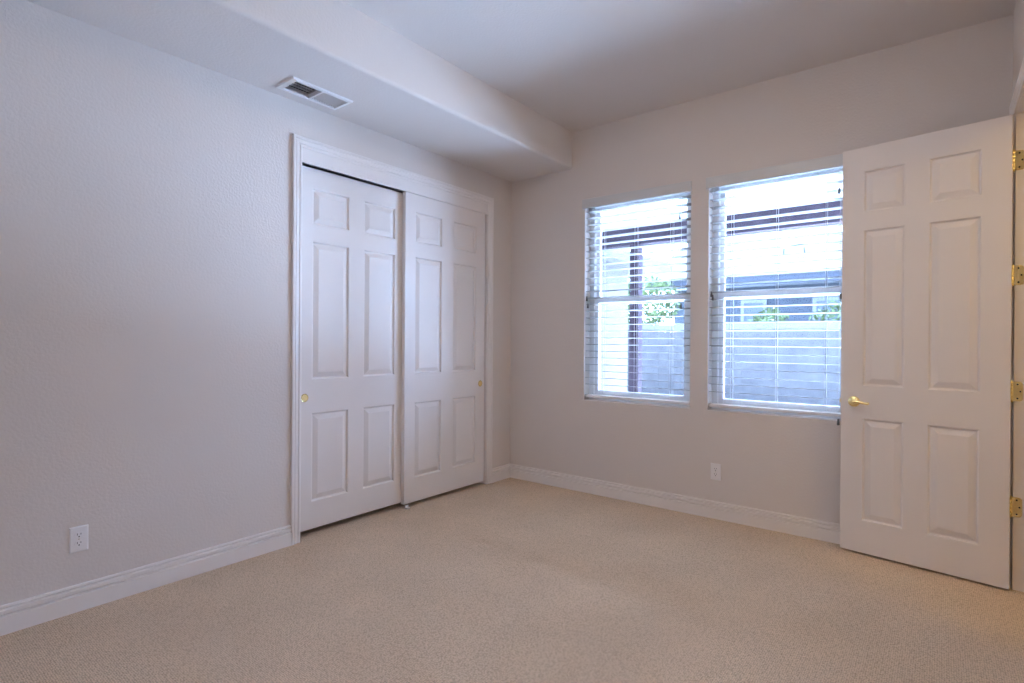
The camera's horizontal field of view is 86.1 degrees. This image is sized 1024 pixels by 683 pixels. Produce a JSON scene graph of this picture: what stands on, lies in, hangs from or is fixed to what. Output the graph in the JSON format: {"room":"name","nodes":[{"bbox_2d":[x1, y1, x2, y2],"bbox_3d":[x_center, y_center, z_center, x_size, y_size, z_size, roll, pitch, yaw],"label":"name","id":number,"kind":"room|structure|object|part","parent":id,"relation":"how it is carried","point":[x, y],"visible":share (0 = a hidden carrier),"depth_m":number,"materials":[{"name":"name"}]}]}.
{"room":"empty bedroom","nodes":[
{"label":"empty bedroom","id":0,"kind":"room"},
{"bbox_2d":[0,0,511,605],"bbox_3d":[-1.421,-0.272,3.380,0.120,3.042,4.720,0,0,38],"label":"wall","id":1,"kind":"structure","parent":0,"point":[146,191],"depth_m":2.73,"materials":[{"name":"paint"}]},
{"bbox_2d":[69,524,88,553],"bbox_3d":[-2.007,0.915,2.540,0.008,0.118,0.073,0,0,38],"label":"power outlet","id":2,"kind":"object","parent":1,"relation":"attached to","point":[78,536],"visible":1,"depth_m":2.54,"materials":[{"name":"plastic"}]},
{"bbox_2d":[74,540,83,546],"bbox_3d":[-2.005,0.935,2.538,0.002,0.027,0.034,0,0,38],"label":"receptacle","id":3,"kind":"object","parent":2,"relation":"attached to","point":[77,543],"depth_m":2.54,"materials":[{"name":"plastic"}]},
{"bbox_2d":[75,532,83,537],"bbox_3d":[-2.005,0.896,2.538,0.002,0.027,0.034,0,0,38],"label":"receptacle","id":4,"kind":"object","parent":2,"relation":"attached to","point":[77,534],"depth_m":2.54,"materials":[{"name":"plastic"}]},
{"bbox_2d":[0,525,290,635],"bbox_3d":[-2.058,1.186,2.470,0.018,0.123,2.268,0,0,38],"label":"baseboard","id":5,"kind":"structure","parent":1,"relation":"attached to","point":[35,610],"depth_m":2.70,"materials":[{"name":"paint"}]},
{"bbox_2d":[300,165,402,531],"bbox_3d":[-1.091,0.048,3.816,0.037,2.326,0.896,0,0,38],"label":"door","id":6,"kind":"structure","parent":1,"relation":"in","point":[351,323],"depth_m":3.76,"materials":[{"name":"paint"}]},
{"bbox_2d":[290,134,493,545],"bbox_3d":[-0.809,-0.009,4.147,0.140,2.522,1.907,0,0,38],"label":"door frame","id":7,"kind":"structure","parent":1,"relation":"attached to","point":[305,150],"depth_m":3.68,"materials":[{"name":"paint"}]},
{"bbox_2d":[401,191,484,504],"bbox_3d":[-0.534,0.049,4.459,0.037,2.344,0.904,0,0,38],"label":"door","id":8,"kind":"structure","parent":1,"relation":"in","point":[442,401],"depth_m":4.39,"materials":[{"name":"paint"}]},
{"bbox_2d":[492,464,509,482],"bbox_3d":[-0.097,1.193,4.971,0.018,0.123,0.275,0,0,38],"label":"baseboard","id":9,"kind":"structure","parent":1,"relation":"attached to","point":[499,473],"depth_m":4.96,"materials":[{"name":"paint"}]},
{"bbox_2d":[26,0,571,181],"bbox_3d":[-1.116,-1.635,3.126,0.655,0.311,4.450,0,0,38],"label":"ceiling","id":10,"kind":"structure","parent":0,"point":[399,89],"depth_m":3.06,"materials":[{"name":"paint"}]},
{"bbox_2d":[276,76,352,109],"bbox_3d":[-1.172,-1.553,3.272,0.192,0.172,0.396,0,0,38],"label":"ceiling vent","id":11,"kind":"object","parent":10,"relation":"in","point":[293,85],"visible":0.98,"depth_m":3.27,"materials":[{"name":"metal"}]},
{"bbox_2d":[302,163,402,192],"bbox_3d":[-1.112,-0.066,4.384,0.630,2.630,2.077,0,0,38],"label":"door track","id":12,"kind":"structure","parent":0,"point":[303,164],"depth_m":4.52,"materials":[{"name":"metal"}]},
{"bbox_2d":[0,477,1023,682],"bbox_3d":[0.289,1.293,2.035,5.750,0.060,4.720,0,0,38],"label":"floor","id":13,"kind":"structure","parent":0,"point":[509,580],"depth_m":2.55,"materials":[{"name":"beige carpet"}]},
{"bbox_2d":[341,0,1015,131],"bbox_3d":[-0.258,-1.833,2.473,4.310,0.100,4.720,0,0,38],"label":"ceiling","id":14,"kind":"structure","parent":0,"point":[579,65],"depth_m":3.21,"materials":[{"name":"paint"}]},
{"bbox_2d":[510,15,1012,523],"bbox_3d":[1.440,-0.255,4.040,3.568,3.042,0.150,0,0,38],"label":"wall","id":15,"kind":"structure","parent":0,"point":[963,76],"depth_m":4.00,"materials":[{"name":"paint"}]},
{"bbox_2d":[585,192,690,408],"bbox_3d":[1.012,-0.341,4.383,0.900,1.672,0.160,0,0,38],"label":"window","id":16,"kind":"structure","parent":15,"relation":"in","point":[594,370],"depth_m":4.49,"materials":[{"name":"plastic"}]},
{"bbox_2d":[582,181,691,404],"bbox_3d":[0.974,-0.357,4.343,0.921,1.652,0.098,0,0,38],"label":"window blind","id":17,"kind":"object","parent":16,"relation":"attached to","point":[682,187],"visible":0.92,"depth_m":4.33,"materials":[{"name":"paint"}]},
{"bbox_3d":[0.759,-0.341,4.532,0.006,1.577,0.067,0,0,38],"label":"ladder cord","id":18,"kind":"part","parent":17,"relation":"part of","materials":[{"name":"white fabric"}]},
{"bbox_3d":[0.989,-0.339,4.351,0.006,1.577,0.067,0,0,38],"label":"ladder cord","id":19,"kind":"part","parent":17,"relation":"part of","materials":[{"name":"white fabric"}]},
{"bbox_3d":[0.982,0.458,4.354,0.890,0.020,0.056,0,0,38],"label":"rail","id":20,"kind":"part","parent":17,"relation":"part of","materials":[{"name":"paint"}]},
{"bbox_3d":[1.219,-0.337,4.171,0.006,1.577,0.067,0,0,38],"label":"ladder cord","id":21,"kind":"part","parent":17,"relation":"part of","materials":[{"name":"white fabric"}]},
{"bbox_3d":[0.984,0.493,4.356,0.900,0.004,0.088,0,0,38],"label":"sill","id":22,"kind":"part","parent":16,"relation":"part of","materials":[{"name":"paint"}]},
{"bbox_3d":[1.026,0.045,4.406,0.810,0.809,0.028,0,0,38],"label":"sash","id":23,"kind":"part","parent":16,"relation":"part of","materials":[{"name":"plastic"}]},
{"bbox_3d":[1.049,-0.727,4.427,0.810,0.810,0.026,0,0,38],"label":"sash","id":24,"kind":"part","parent":16,"relation":"part of","materials":[{"name":"plastic"}]},
{"bbox_2d":[510,464,839,543],"bbox_3d":[1.328,1.204,4.018,3.438,0.123,0.018,0,0,38],"label":"baseboard","id":25,"kind":"structure","parent":15,"relation":"attached to","point":[826,531],"depth_m":4.03,"materials":[{"name":"paint"}]},
{"bbox_2d":[710,463,720,480],"bbox_3d":[1.458,0.933,3.923,0.073,0.118,0.008,0,0,38],"label":"power outlet","id":26,"kind":"object","parent":15,"relation":"attached to","point":[715,468],"visible":1,"depth_m":3.92,"materials":[{"name":"plastic"}]},
{"bbox_2d":[709,167,842,420],"bbox_3d":[1.822,-0.335,3.748,0.900,1.672,0.160,0,0,38],"label":"window","id":27,"kind":"structure","parent":15,"relation":"in","point":[717,397],"depth_m":3.96,"materials":[{"name":"plastic"}]},
{"bbox_2d":[706,154,842,424],"bbox_3d":[1.784,-0.326,3.708,0.921,1.702,0.098,0,0,38],"label":"window blind","id":28,"kind":"object","parent":27,"relation":"attached to","point":[835,161],"visible":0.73,"depth_m":3.70,"materials":[{"name":"paint"}]},
{"bbox_3d":[1.440,-0.741,3.949,0.002,0.765,0.003,0,0,38],"label":"tilt cord","id":29,"kind":"part","parent":28,"relation":"part of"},
{"bbox_3d":[1.570,-0.334,3.896,0.006,1.577,0.067,0,0,38],"label":"ladder cord","id":30,"kind":"part","parent":28,"relation":"part of","materials":[{"name":"white fabric"}]},
{"bbox_3d":[1.793,0.464,3.719,0.890,0.020,0.056,0,0,38],"label":"rail","id":31,"kind":"part","parent":28,"relation":"part of","materials":[{"name":"paint"}]},
{"bbox_3d":[1.800,-0.332,3.716,0.006,1.577,0.067,0,0,38],"label":"ladder cord","id":32,"kind":"part","parent":28,"relation":"part of","materials":[{"name":"white fabric"}]},
{"bbox_3d":[2.030,-0.330,3.535,0.006,1.577,0.067,0,0,38],"label":"ladder cord","id":33,"kind":"part","parent":28,"relation":"part of","materials":[{"name":"white fabric"}]},
{"bbox_3d":[2.064,-0.307,3.454,0.003,1.622,0.014,0,0,38],"label":"lift cord","id":34,"kind":"part","parent":28,"relation":"part of","materials":[{"name":"white fabric"}]},
{"bbox_3d":[2.074,-0.711,3.452,0.002,0.815,0.003,0,0,38],"label":"lift cord","id":35,"kind":"part","parent":28,"relation":"part of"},
{"bbox_3d":[1.795,0.499,3.721,0.900,0.004,0.088,0,0,38],"label":"sill","id":36,"kind":"part","parent":27,"relation":"part of","materials":[{"name":"paint"}]},
{"bbox_3d":[1.837,0.052,3.771,0.810,0.809,0.028,0,0,38],"label":"sash","id":37,"kind":"part","parent":27,"relation":"part of","materials":[{"name":"plastic"}]},
{"bbox_3d":[1.860,-0.721,3.792,0.810,0.810,0.026,0,0,38],"label":"sash","id":38,"kind":"part","parent":27,"relation":"part of","materials":[{"name":"plastic"}]},
{"bbox_2d":[1012,0,1023,495],"bbox_3d":[1.375,-0.249,1.170,0.130,3.042,4.450,0,0,38],"label":"wall","id":39,"kind":"structure","parent":0,"point":[1018,16],"depth_m":2.77,"materials":[{"name":"paint"}]},
{"bbox_2d":[1009,58,1023,592],"bbox_3d":[2.388,0.018,2.481,0.150,2.516,0.938,0,0,38],"label":"door frame","id":40,"kind":"structure","parent":39,"relation":"attached to","point":[1016,108],"depth_m":2.81,"materials":[{"name":"paint"}]},
{"bbox_2d":[840,115,1023,589],"bbox_3d":[2.287,0.053,3.061,0.149,2.418,0.821,0,0,-40],"label":"door","id":41,"kind":"structure","parent":40,"relation":"attached to","point":[929,274],"depth_m":3.03,"materials":[{"name":"paint"}]},
{"bbox_3d":[2.040,0.361,3.283,0.056,0.064,0.064,0,0,-43],"label":"handle","id":42,"kind":"part","parent":41,"relation":"part of","materials":[{"name":"gold metal"}]},
{"bbox_3d":[2.060,0.360,3.241,0.092,0.025,0.024,0,0,43],"label":"lever","id":43,"kind":"part","parent":41,"relation":"part of","materials":[{"name":"gold metal"}]},
{"label":"outside","id":44,"kind":"structure","parent":0,"visible":0},
{"bbox_3d":[10.066,1.496,16.333,30.000,0.100,29.850,0,0,38],"label":"ground","id":45,"kind":"structure","parent":44,"visible":0},
{"bbox_2d":[600,250,671,391],"bbox_3d":[-0.192,-0.380,9.246,3.575,3.550,6.010,0,0,38],"label":"house wing","id":46,"kind":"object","parent":45,"relation":"on","point":[607,337],"visible":0.05,"depth_m":9.46,"materials":[{"name":"white paint"}]},
{"bbox_2d":[602,201,841,249],"bbox_3d":[4.142,-1.447,5.707,8.250,0.265,0.140,0,0,38],"label":"beam","id":47,"kind":"structure","parent":46,"relation":"attached to","point":[834,203],"depth_m":6.62,"materials":[{"name":"wood"}]},
{"bbox_2d":[602,175,842,228],"bbox_3d":[3.301,-1.606,4.714,8.350,0.035,3.200,0,0,38],"label":"roof","id":48,"kind":"structure","parent":47,"relation":"on","point":[832,178],"depth_m":6.29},
{"bbox_2d":[629,244,642,392],"bbox_3d":[1.717,0.038,7.603,0.183,2.745,0.176,0,0,38],"label":"patio post","id":49,"kind":"object","parent":45,"relation":"on","point":[634,366],"visible":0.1,"depth_m":7.55,"materials":[{"name":"wood"}]},
{"bbox_2d":[628,275,681,324],"bbox_3d":[3.598,-0.273,15.477,2.494,3.360,1.780,0,0,38],"label":"tree","id":50,"kind":"object","parent":45,"relation":"on","point":[655,284],"visible":0.34,"depth_m":14.94,"materials":[{"name":"green plant"}]},
{"bbox_2d":[627,322,840,405],"bbox_3d":[6.075,0.526,11.152,16.100,1.810,0.074,0,0,38],"label":"fence","id":51,"kind":"object","parent":45,"relation":"on","point":[833,376],"visible":0.15,"depth_m":11.65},
{"bbox_3d":[6.087,0.401,11.165,16.100,1.560,0.040,0,0,38],"label":"fence rail","id":52,"kind":"part","parent":51,"relation":"part of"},
{"bbox_2d":[643,230,841,331],"bbox_3d":[11.607,-0.891,14.547,14.500,4.700,6.570,0,0,38],"label":"house","id":53,"kind":"structure","parent":45,"relation":"on","point":[829,282],"depth_m":14.94,"materials":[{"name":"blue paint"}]},
{"bbox_3d":[6.647,-0.659,15.087,0.670,0.970,0.040,0,0,38],"label":"window trim","id":54,"kind":"part","parent":53,"relation":"part of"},
{"bbox_3d":[6.654,-0.658,15.096,0.500,0.810,0.013,0,0,38],"label":"pane","id":55,"kind":"part","parent":53,"relation":"part of","materials":[{"name":"clear glass"}]},
{"bbox_3d":[8.115,-0.647,13.936,0.840,0.970,0.040,0,0,38],"label":"window trim","id":56,"kind":"part","parent":53,"relation":"part of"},
{"bbox_3d":[8.122,-0.647,13.945,0.670,0.810,0.013,0,0,38],"label":"pane","id":57,"kind":"part","parent":53,"relation":"part of","materials":[{"name":"clear glass"}]},
{"bbox_2d":[749,307,788,323],"bbox_3d":[6.357,0.289,13.546,1.103,2.281,0.906,0,0,38],"label":"shrub","id":58,"kind":"object","parent":45,"relation":"on","point":[757,318],"visible":0.27,"depth_m":13.44,"materials":[{"name":"green plant"}]},
{"bbox_2d":[808,300,840,331],"bbox_3d":[7.585,0.233,12.599,1.526,2.412,1.018,0,0,38],"label":"shrub","id":59,"kind":"object","parent":45,"relation":"on","point":[816,316],"visible":0.16,"depth_m":12.69,"materials":[{"name":"green plant"}]}
]}

